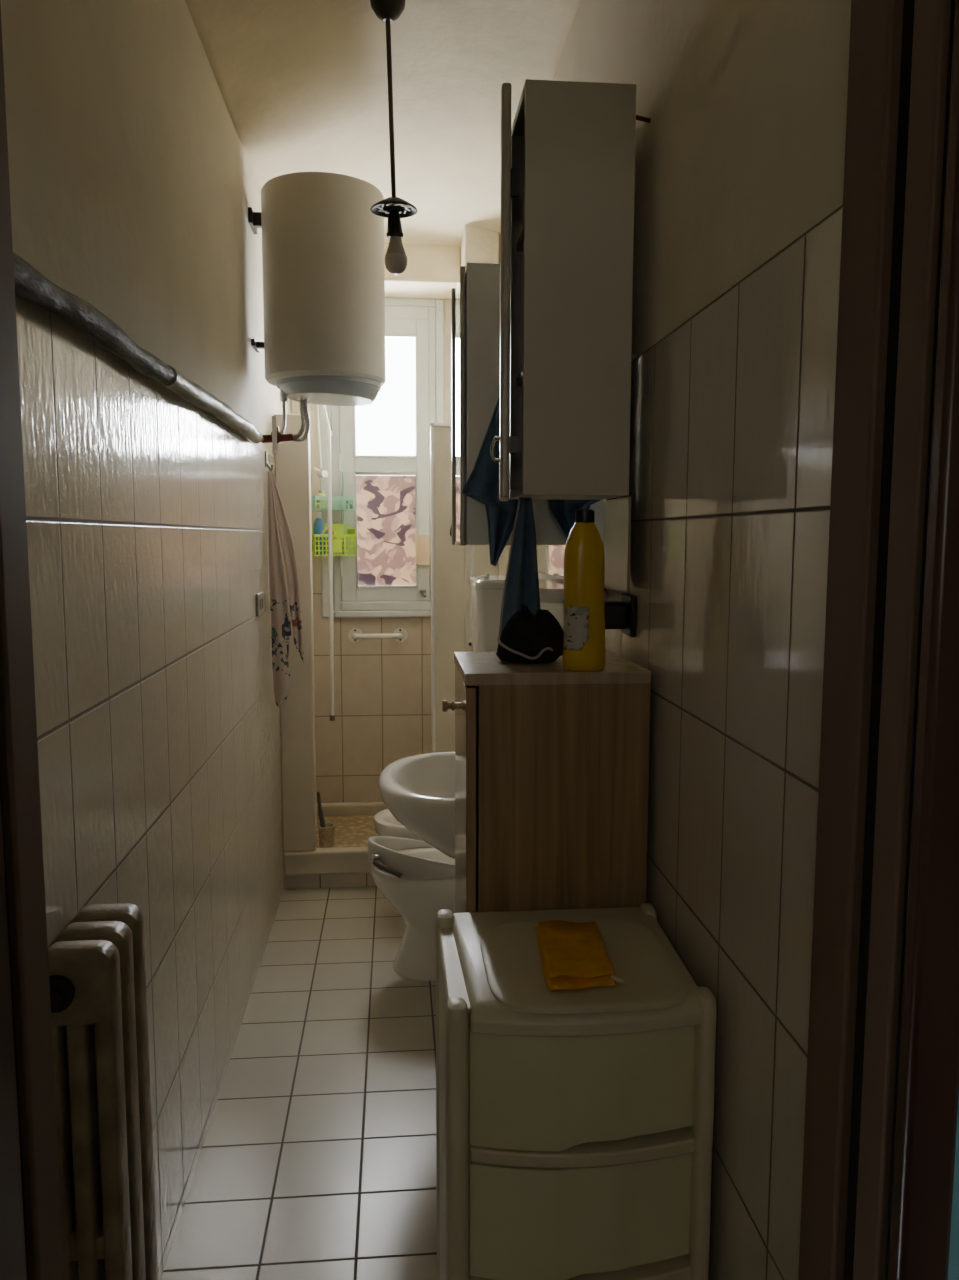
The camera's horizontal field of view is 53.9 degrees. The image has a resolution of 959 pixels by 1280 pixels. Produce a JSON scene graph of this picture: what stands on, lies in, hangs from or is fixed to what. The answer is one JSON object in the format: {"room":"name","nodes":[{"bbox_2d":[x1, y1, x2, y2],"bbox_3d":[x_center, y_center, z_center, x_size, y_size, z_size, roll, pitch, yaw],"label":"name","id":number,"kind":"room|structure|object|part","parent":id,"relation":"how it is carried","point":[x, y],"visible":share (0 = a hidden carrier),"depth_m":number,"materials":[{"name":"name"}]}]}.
{"room":"bathroom","nodes":[
{"label":"bathroom","id":0,"kind":"room"},
{"bbox_2d":[0,0,291,1279],"bbox_3d":[-0.872,-0.350,2.838,0.250,3.100,4.050,0,6,-5],"label":"wall","id":1,"kind":"structure","parent":0,"point":[133,185],"depth_m":1.94,"materials":[{"name":"tile"}]},
{"bbox_2d":[13,252,263,443],"bbox_3d":[-0.654,-0.559,2.072,0.051,0.066,2.481,0,6,-5],"label":"insulated pipe","id":2,"kind":"object","parent":1,"relation":"attached to","point":[31,285],"visible":0.99,"depth_m":1.52,"materials":[{"name":"silver metal"}]},
{"bbox_2d":[256,592,263,616],"bbox_3d":[-0.786,-0.129,3.377,0.011,0.080,0.135,0,6,-5],"label":"wall socket","id":3,"kind":"object","parent":1,"relation":"attached to","point":[259,596],"visible":1,"depth_m":3.34,"materials":[{"name":"white plastic"}]},
{"bbox_2d":[265,451,273,470],"bbox_3d":[-0.800,-0.681,3.591,0.031,0.075,0.030,0,6,-5],"label":"towel hook","id":4,"kind":"object","parent":1,"relation":"attached to","point":[271,468],"visible":1,"depth_m":3.59,"materials":[{"name":"grey metal"}]},
{"bbox_2d":[268,470,303,706],"bbox_3d":[-0.750,-0.196,3.658,0.126,0.920,0.061,0,6,-5],"label":"floral towel","id":5,"kind":"object","parent":1,"relation":"attached to","point":[281,550],"visible":1,"depth_m":3.65,"materials":[{"name":"beige fabric"}]},
{"bbox_2d":[262,398,309,453],"bbox_3d":[-0.694,-0.750,3.314,0.196,0.191,0.066,0,6,-5],"label":"pipes","id":6,"kind":"object","parent":1,"relation":"attached to","point":[276,437],"visible":0.97,"depth_m":3.30,"materials":[{"name":"metal"}]},
{"bbox_3d":[-0.715,-0.716,3.287,0.016,0.130,0.006,0,6,-5],"label":"lever","id":7,"kind":"part","parent":6,"relation":"part of","materials":[{"name":"metal"}]},
{"bbox_2d":[248,172,385,405],"bbox_3d":[-0.565,-1.198,3.303,0.464,0.715,0.421,0,6,-5],"label":"water heater","id":8,"kind":"object","parent":1,"relation":"attached to","point":[323,265],"visible":0.98,"depth_m":3.13,"materials":[{"name":"metal"}]},
{"bbox_2d":[274,414,316,850],"bbox_3d":[-0.777,-0.012,3.997,0.138,1.844,0.085,0,6,-5],"label":"wall","id":9,"kind":"structure","parent":0,"point":[292,459],"depth_m":3.98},
{"bbox_2d":[161,886,436,1279],"bbox_3d":[-0.267,1.254,2.895,1.139,0.100,4.390,0,6,-5],"label":"floor","id":10,"kind":"structure","parent":0,"point":[317,1160],"depth_m":2.45,"materials":[{"name":"tile"}]},
{"bbox_2d":[48,904,157,1279],"bbox_3d":[-0.552,0.885,1.386,0.100,0.958,0.196,0,6,-5],"label":"radiator","id":11,"kind":"object","parent":10,"relation":"on","point":[97,963],"visible":0.88,"depth_m":1.30,"materials":[{"name":"metal"}]},
{"bbox_2d":[283,802,387,875],"bbox_3d":[-0.479,0.918,4.419,0.808,0.133,0.698,0,6,-5],"label":"shower tray","id":12,"kind":"object","parent":10,"relation":"on","point":[353,821],"visible":0.27,"depth_m":4.24,"materials":[{"name":"beige ceramic"}]},
{"bbox_2d":[317,792,334,847],"bbox_3d":[-0.688,0.802,4.227,0.081,0.250,0.080,0,6,-5],"label":"toilet brush","id":13,"kind":"object","parent":12,"relation":"on","point":[326,831],"visible":0.98,"depth_m":4.21,"materials":[{"name":"white plastic"}]},
{"bbox_2d":[284,873,375,888],"bbox_3d":[-0.382,1.034,4.171,0.937,0.061,0.135,0,6,-5],"label":"trim","id":14,"kind":"structure","parent":12,"relation":"attached to","point":[360,879],"depth_m":4.08,"materials":[{"name":"tile"}]},
{"bbox_2d":[374,809,422,913],"bbox_3d":[-0.159,0.904,3.861,0.540,0.386,0.338,0,6,-5],"label":"bidet","id":15,"kind":"object","parent":10,"relation":"on","point":[385,824],"visible":0.14,"depth_m":3.72,"materials":[{"name":"white ceramic"}]},
{"bbox_2d":[367,836,454,980],"bbox_3d":[-0.116,0.918,3.318,0.549,0.476,0.374,0,6,-5],"label":"bidet","id":16,"kind":"object","parent":10,"relation":"on","point":[419,882],"visible":0.62,"depth_m":3.19,"materials":[{"name":"white ceramic"}]},
{"bbox_3d":[-0.348,0.738,3.165,0.025,0.037,0.020,0,6,-5],"label":"clamp plate","id":17,"kind":"part","parent":16,"relation":"part of","materials":[{"name":"silver metal"}]},
{"bbox_3d":[-0.304,0.761,3.131,0.112,0.053,0.028,3,7,28],"label":"clamp handle","id":18,"kind":"part","parent":16,"relation":"part of","materials":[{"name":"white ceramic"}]},
{"bbox_2d":[442,651,650,912],"bbox_3d":[0.106,0.677,1.811,0.349,1.283,0.302,0,6,-5],"label":"cabinet","id":19,"kind":"object","parent":10,"relation":"on","point":[552,760],"visible":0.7,"depth_m":1.62,"materials":[{"name":"laminate"}]},
{"bbox_3d":[-0.055,0.124,1.778,0.031,0.023,0.023,0,6,-5],"label":"knob","id":20,"kind":"part","parent":19,"relation":"part of","materials":[{"name":"gold metal"}]},
{"bbox_3d":[-0.028,0.660,1.798,0.018,1.198,0.297,0,6,-5],"label":"door","id":21,"kind":"part","parent":19,"relation":"part of","materials":[{"name":"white wood"}]},
{"bbox_2d":[496,605,563,663],"bbox_3d":[0.094,-0.013,1.730,0.126,0.104,0.114,0,6,-5],"label":"pouch","id":22,"kind":"object","parent":19,"relation":"on","point":[526,637],"visible":1,"depth_m":1.71,"materials":[{"name":"black fabric"}]},
{"bbox_3d":[0.121,0.049,1.744,0.319,0.021,0.302,0,6,-5],"label":"panel","id":23,"kind":"part","parent":19,"relation":"part of","materials":[{"name":"white wood"}]},
{"bbox_2d":[563,509,604,670],"bbox_3d":[0.181,-0.086,1.622,0.074,0.274,0.058,0,6,-5],"label":"detergent bottle","id":24,"kind":"object","parent":19,"relation":"on","point":[584,556],"visible":1,"depth_m":1.60,"materials":[{"name":"yellow plastic"}]},
{"bbox_2d":[436,903,716,1279],"bbox_3d":[0.126,0.910,1.480,0.374,0.890,0.361,0,6,-5],"label":"plastic drawer unit","id":25,"kind":"object","parent":10,"relation":"on","point":[574,1128],"visible":1,"depth_m":1.30,"materials":[{"name":"white plastic"}]},
{"bbox_3d":[-0.058,0.895,1.617,0.032,0.890,0.052,0,6,-5],"label":"post","id":26,"kind":"part","parent":25,"relation":"part of","materials":[{"name":"white plastic"}]},
{"bbox_3d":[-0.032,0.929,1.322,0.032,0.886,0.052,0,6,-5],"label":"post","id":27,"kind":"part","parent":25,"relation":"part of","materials":[{"name":"white plastic"}]},
{"bbox_3d":[0.137,0.494,1.433,0.350,0.035,0.356,0,6,-5],"label":"lid","id":28,"kind":"part","parent":25,"relation":"part of","materials":[{"name":"white plastic"}]},
{"bbox_2d":[534,920,624,990],"bbox_3d":[0.140,0.461,1.394,0.112,0.028,0.206,0,6,-5],"label":"folded cloth","id":29,"kind":"object","parent":25,"relation":"on","point":[574,955],"visible":1,"depth_m":1.36,"materials":[{"name":"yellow fabric"}]},
{"bbox_3d":[0.151,0.899,1.357,0.334,0.020,0.104,0,6,-5],"label":"rail","id":30,"kind":"part","parent":25,"relation":"part of","materials":[{"name":"white plastic"}]},
{"bbox_3d":[0.141,0.791,1.458,0.334,0.167,0.318,0,6,-5],"label":"drawer","id":31,"kind":"part","parent":25,"relation":"part of","materials":[{"name":"plastic"}]},
{"bbox_3d":[0.151,0.705,1.336,0.334,0.020,0.104,0,6,-5],"label":"rail","id":32,"kind":"part","parent":25,"relation":"part of","materials":[{"name":"white plastic"}]},
{"bbox_3d":[0.141,0.597,1.437,0.334,0.167,0.318,0,6,-5],"label":"drawer","id":33,"kind":"part","parent":25,"relation":"part of","materials":[{"name":"plastic"}]},
{"bbox_3d":[0.148,0.477,1.406,0.284,0.008,0.300,0,6,-5],"label":"lid panel","id":34,"kind":"part","parent":25,"relation":"part of","materials":[{"name":"white plastic"}]},
{"bbox_3d":[0.286,0.892,1.648,0.026,0.890,0.052,0,6,-5],"label":"post","id":35,"kind":"part","parent":25,"relation":"part of","materials":[{"name":"white plastic"}]},
{"bbox_3d":[0.312,0.927,1.353,0.026,0.886,0.052,0,6,-5],"label":"post","id":36,"kind":"part","parent":25,"relation":"part of","materials":[{"name":"white plastic"}]},
{"bbox_2d":[291,299,450,802],"bbox_3d":[-0.447,-0.559,4.757,0.939,3.100,0.280,0,6,-5],"label":"wall","id":37,"kind":"structure","parent":0,"point":[382,687],"depth_m":4.70,"materials":[{"name":"tile"}]},
{"bbox_2d":[348,627,407,641],"bbox_3d":[-0.500,-0.021,4.627,0.294,0.072,0.082,0,6,-5],"label":"grab rail","id":38,"kind":"object","parent":37,"relation":"attached to","point":[400,634],"visible":1,"depth_m":4.60,"materials":[{"name":"white plastic"}]},
{"bbox_2d":[319,298,443,617],"bbox_3d":[-0.472,-0.872,4.576,0.603,1.534,0.126,0,6,-5],"label":"window","id":39,"kind":"structure","parent":37,"relation":"in","point":[384,579],"depth_m":4.59,"materials":[{"name":"white paint"}]},
{"bbox_2d":[322,405,334,720],"bbox_3d":[-0.711,-0.370,4.470,0.046,1.477,0.284,0,6,-5],"label":"pole","id":40,"kind":"object","parent":39,"relation":"attached to","point":[329,433],"visible":0.94,"depth_m":4.34,"materials":[{"name":"white plastic"}]},
{"bbox_2d":[314,404,327,477],"bbox_3d":[-0.738,-0.923,4.390,0.064,0.337,0.176,0,6,-5],"label":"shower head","id":41,"kind":"object","parent":40,"relation":"attached to","point":[320,473],"visible":0.92,"depth_m":4.33,"materials":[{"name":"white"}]},
{"bbox_3d":[-0.725,-0.766,4.344,0.037,0.033,0.034,6,8,42],"label":"handle","id":42,"kind":"part","parent":41,"relation":"part of","materials":[{"name":"metal"}]},
{"bbox_2d":[311,472,355,555],"bbox_3d":[-0.702,-0.598,4.463,0.208,0.400,0.110,-3,7,-29],"label":"shower caddy","id":43,"kind":"object","parent":39,"relation":"attached to","point":[344,504],"visible":0.73,"depth_m":4.45,"materials":[{"name":"plastic"}]},
{"bbox_2d":[314,512,324,554],"bbox_3d":[-0.759,-0.504,4.461,0.052,0.200,0.052,0,6,-5],"label":"shampoo bottle","id":44,"kind":"object","parent":43,"relation":"in","point":[319,526],"visible":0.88,"depth_m":4.44,"materials":[{"name":"blue plastic"}]},
{"bbox_2d":[316,490,325,508],"bbox_3d":[-0.743,-0.659,4.423,0.044,0.085,0.044,0,6,-5],"label":"soap bottle","id":45,"kind":"object","parent":43,"relation":"on","point":[321,493],"visible":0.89,"depth_m":4.41,"materials":[{"name":"yellow plastic"}]},
{"bbox_2d":[322,528,336,553],"bbox_3d":[-0.714,-0.468,4.456,0.084,0.124,0.028,0,6,-5],"label":"sponge","id":46,"kind":"object","parent":43,"relation":"in","point":[325,531],"visible":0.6,"depth_m":4.44,"materials":[{"name":"yellow plastic"}]},
{"bbox_2d":[311,496,353,510],"bbox_3d":[-0.702,-0.646,4.457,0.192,0.063,0.098,-3,7,-29],"label":"shelf","id":47,"kind":"object","parent":43,"relation":"attached to","point":[343,503],"depth_m":4.43,"materials":[{"name":"teal plastic"}]},
{"bbox_2d":[312,523,355,555],"bbox_3d":[-0.703,-0.477,4.476,0.208,0.153,0.110,-3,7,-29],"label":"basket","id":48,"kind":"object","parent":43,"relation":"on","point":[342,531],"depth_m":4.46,"materials":[{"name":"plastic"}]},
{"bbox_3d":[-0.463,-0.150,4.638,0.500,0.078,0.044,0,6,-5],"label":"sill","id":49,"kind":"part","parent":39,"relation":"part of","materials":[{"name":"white paint"}]},
{"bbox_3d":[-0.460,-0.866,4.586,0.456,1.384,0.050,0,6,-5],"label":"sash","id":50,"kind":"part","parent":39,"relation":"part of","materials":[{"name":"white paint"}]},
{"bbox_3d":[-0.454,-0.535,4.621,0.292,0.536,0.004,0,6,-5],"label":"pane","id":51,"kind":"part","parent":39,"relation":"part of","materials":[{"name":"glass"}]},
{"bbox_2d":[416,535,429,564],"bbox_3d":[-0.278,-0.439,4.605,0.068,0.145,0.028,0,6,-5],"label":"pocket","id":52,"kind":"object","parent":39,"relation":"attached to","point":[422,541],"visible":1,"depth_m":4.59,"materials":[{"name":"beige"}]},
{"bbox_2d":[384,243,460,298],"bbox_3d":[-0.492,-1.816,4.318,0.792,0.405,0.310,0,6,-5],"label":"beam","id":53,"kind":"structure","parent":37,"relation":"attached to","point":[431,271],"depth_m":4.21,"materials":[{"name":"paint"}]},
{"bbox_2d":[185,0,579,246],"bbox_3d":[-0.257,-1.638,2.527,0.999,0.150,3.603,0,6,-5],"label":"ceiling","id":54,"kind":"structure","parent":0,"point":[303,84],"depth_m":2.83,"materials":[{"name":"paint"}]},
{"bbox_2d":[370,0,417,274],"bbox_3d":[-0.225,-1.311,2.463,0.124,0.683,0.124,0,6,-5],"label":"pendant lamp","id":55,"kind":"object","parent":54,"relation":"hanging from","point":[394,208],"visible":1,"depth_m":2.46,"materials":[{"name":"metal"}]},
{"bbox_3d":[-0.231,-1.377,2.455,0.024,0.455,0.013,0,6,-5],"label":"rod","id":56,"kind":"part","parent":55,"relation":"part of","materials":[{"name":"plastic"}]},
{"bbox_2d":[386,210,403,238],"bbox_3d":[-0.223,-1.097,2.486,0.046,0.068,0.046,0,6,-5],"label":"socket","id":57,"kind":"object","parent":55,"relation":"attached to","point":[394,227],"depth_m":2.47,"materials":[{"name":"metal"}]},
{"bbox_3d":[-0.221,-1.041,2.493,0.055,0.050,0.055,0,6,-5],"label":"bulb","id":58,"kind":"part","parent":55,"relation":"part of","materials":[{"name":"glass"}]},
{"bbox_3d":[-0.221,-0.994,2.498,0.060,0.046,0.060,0,6,-5],"label":"globe","id":59,"kind":"part","parent":55,"relation":"part of"},
{"bbox_2d":[430,423,463,752],"bbox_3d":[-0.143,-0.028,4.202,0.146,1.833,0.097,0,6,-5],"label":"wall","id":60,"kind":"structure","parent":0,"point":[447,559],"depth_m":4.15,"materials":[{"name":"beige paint"}]},
{"bbox_3d":[-0.143,-0.028,4.202,0.146,1.833,0.097,0,6,-5],"label":"edge trim","id":61,"kind":"part","parent":60,"relation":"part of","materials":[{"name":"white ceramic"}]},
{"bbox_2d":[498,0,850,1279],"bbox_3d":[0.312,-0.360,2.943,0.250,3.100,4.050,0,6,-5],"label":"wall","id":62,"kind":"structure","parent":0,"point":[740,155],"depth_m":1.24,"materials":[{"name":"tile"}]},
{"bbox_2d":[379,751,454,858],"bbox_3d":[-0.054,0.745,2.884,0.500,0.915,0.620,0,6,-5],"label":"basin","id":63,"kind":"object","parent":62,"relation":"attached to","point":[418,790],"visible":0.23,"depth_m":2.69,"materials":[{"name":"white ceramic"}]},
{"bbox_2d":[469,545,473,651],"bbox_3d":[-0.030,-0.222,4.115,0.036,0.670,0.032,0,6,-5],"label":"pipe","id":64,"kind":"object","parent":62,"relation":"attached to","point":[471,546],"visible":0.27,"depth_m":4.11,"materials":[{"name":"white plastic"}]},
{"bbox_2d":[461,225,498,651],"bbox_3d":[-0.016,-0.574,4.375,0.147,2.885,0.550,0,6,-5],"label":"pillar","id":65,"kind":"structure","parent":62,"relation":"attached to","point":[478,245],"depth_m":4.05,"materials":[{"name":"beige paint"}]},
{"bbox_2d":[469,573,505,651],"bbox_3d":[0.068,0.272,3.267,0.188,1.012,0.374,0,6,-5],"label":"toilet cistern","id":66,"kind":"object","parent":62,"relation":"attached to","point":[486,590],"visible":0.24,"depth_m":3.05,"materials":[{"name":"white ceramic"}]},
{"bbox_3d":[0.012,-0.208,3.094,0.020,0.019,0.059,5,8,35],"label":"flush lever","id":67,"kind":"part","parent":66,"relation":"part of","materials":[{"name":"silver metal"}]},
{"bbox_3d":[0.069,-0.199,3.216,0.188,0.028,0.374,0,6,-5],"label":"lid","id":68,"kind":"part","parent":66,"relation":"part of","materials":[{"name":"white ceramic"}]},
{"bbox_2d":[451,262,536,545],"bbox_3d":[0.052,-0.697,2.898,0.259,0.806,0.320,0,6,-5],"label":"upper cabinet","id":69,"kind":"object","parent":62,"relation":"attached to","point":[475,298],"visible":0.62,"depth_m":2.73,"materials":[{"name":"grey laminate"}]},
{"bbox_2d":[454,272,459,541],"bbox_3d":[-0.068,-0.689,2.871,0.002,0.772,0.261,0,6,-5],"label":"mirror","id":70,"kind":"object","parent":69,"relation":"attached to","point":[457,289],"depth_m":2.86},
{"bbox_3d":[-0.060,-0.689,2.872,0.014,0.796,0.277,0,6,-5],"label":"door","id":71,"kind":"part","parent":69,"relation":"part of","materials":[{"name":"laminate"}]},
{"bbox_2d":[462,395,518,565],"bbox_3d":[0.040,-0.476,2.728,0.186,0.525,0.061,0,6,-5],"label":"hand towel","id":72,"kind":"object","parent":69,"relation":"hanging from","point":[482,485],"visible":0.66,"depth_m":2.71,"materials":[{"name":"fabric"}]},
{"bbox_2d":[490,79,650,500],"bbox_3d":[0.154,-0.608,1.726,0.283,0.695,0.202,0,6,-5],"label":"upper cabinet","id":73,"kind":"object","parent":62,"relation":"attached to","point":[568,152],"visible":1,"depth_m":1.63,"materials":[{"name":"grey laminate"}]},
{"bbox_3d":[0.028,-0.339,1.674,0.017,0.047,0.008,0,6,1],"label":"handle","id":74,"kind":"part","parent":73,"relation":"part of","materials":[{"name":"silver metal"}]},
{"bbox_3d":[0.046,-0.604,1.717,0.018,0.688,0.204,0,6,1],"label":"door","id":75,"kind":"part","parent":73,"relation":"part of","materials":[{"name":"laminate"}]},
{"bbox_2d":[498,497,539,643],"bbox_3d":[0.079,-0.122,1.812,0.088,0.301,0.026,0,6,-5],"label":"towel","id":76,"kind":"object","parent":73,"relation":"hanging from","point":[521,585],"visible":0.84,"depth_m":1.80,"materials":[{"name":"fabric"}]},
{"bbox_2d":[516,371,521,385],"bbox_3d":[0.163,-0.488,1.740,0.172,0.014,0.170,0,6,-5],"label":"shelf","id":77,"kind":"object","parent":73,"relation":"attached to","point":[518,373],"depth_m":1.79,"materials":[{"name":"grey laminate"}]},
{"bbox_2d":[516,230,522,251],"bbox_3d":[0.164,-0.736,1.713,0.172,0.014,0.170,0,6,-5],"label":"shelf","id":78,"kind":"object","parent":73,"relation":"attached to","point":[519,239],"depth_m":1.76,"materials":[{"name":"grey laminate"}]},
{"bbox_2d":[539,579,606,602],"bbox_3d":[0.176,-0.119,2.235,0.147,0.030,0.500,0,6,-5],"label":"soap shelf","id":79,"kind":"object","parent":62,"relation":"attached to","point":[550,590],"visible":0.48,"depth_m":2.00,"materials":[{"name":"white ceramic"}]},
{"bbox_2d":[536,496,630,592],"bbox_3d":[0.234,-0.572,2.200,0.034,0.859,1.111,0,6,-5],"label":"wall mirror","id":80,"kind":"object","parent":62,"relation":"attached to","point":[555,518],"visible":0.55,"depth_m":1.95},
{"bbox_3d":[0.210,-0.241,2.335,0.004,0.172,0.911,0,6,-5],"label":"glass","id":81,"kind":"part","parent":80,"relation":"part of","materials":[{"name":"mirror"}]},
{"bbox_3d":[0.211,-0.668,2.290,0.004,0.687,0.909,0,6,-5],"label":"glass","id":82,"kind":"part","parent":80,"relation":"part of","materials":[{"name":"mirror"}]},
{"bbox_3d":[0.259,-0.181,1.784,0.004,0.172,0.198,0,6,-5],"label":"panel","id":83,"kind":"part","parent":80,"relation":"part of","materials":[{"name":"silver metal"}]},
{"bbox_2d":[604,594,636,650],"bbox_3d":[0.252,-0.029,1.818,0.075,0.119,0.121,0,6,-5],"label":"plug adapter","id":84,"kind":"object","parent":62,"relation":"attached to","point":[622,614],"visible":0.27,"depth_m":1.77,"materials":[{"name":"black plastic"}]},
{"bbox_3d":[0.285,-0.048,1.798,0.012,0.077,0.080,0,6,-5],"label":"plate","id":85,"kind":"part","parent":84,"relation":"part of","materials":[{"name":"black plastic"}]},
{"bbox_2d":[948,1099,958,1279],"bbox_3d":[-0.339,0.082,0.717,1.650,2.700,0.018,0,6,-5],"label":"wall","id":86,"kind":"structure","parent":0,"point":[953,1267],"depth_m":0.82,"materials":[{"name":"blue paint"}]},
{"bbox_3d":[-0.093,-0.128,0.806,1.439,3.100,0.160,0,6,-5],"label":"wall","id":87,"kind":"structure","parent":0,"visible":0},
{"bbox_2d":[0,0,958,1279],"bbox_3d":[-0.034,0.339,0.863,0.875,2.160,0.209,0,6,-5],"label":"door frame","id":88,"kind":"structure","parent":87,"relation":"in","point":[881,1104],"depth_m":0.84,"materials":[{"name":"brown paint"}]},
{"bbox_3d":[0.387,0.345,0.807,0.047,2.160,0.023,0,6,-5],"label":"casing","id":89,"kind":"part","parent":88,"relation":"part of","materials":[{"name":"brown wood"}]}
]}

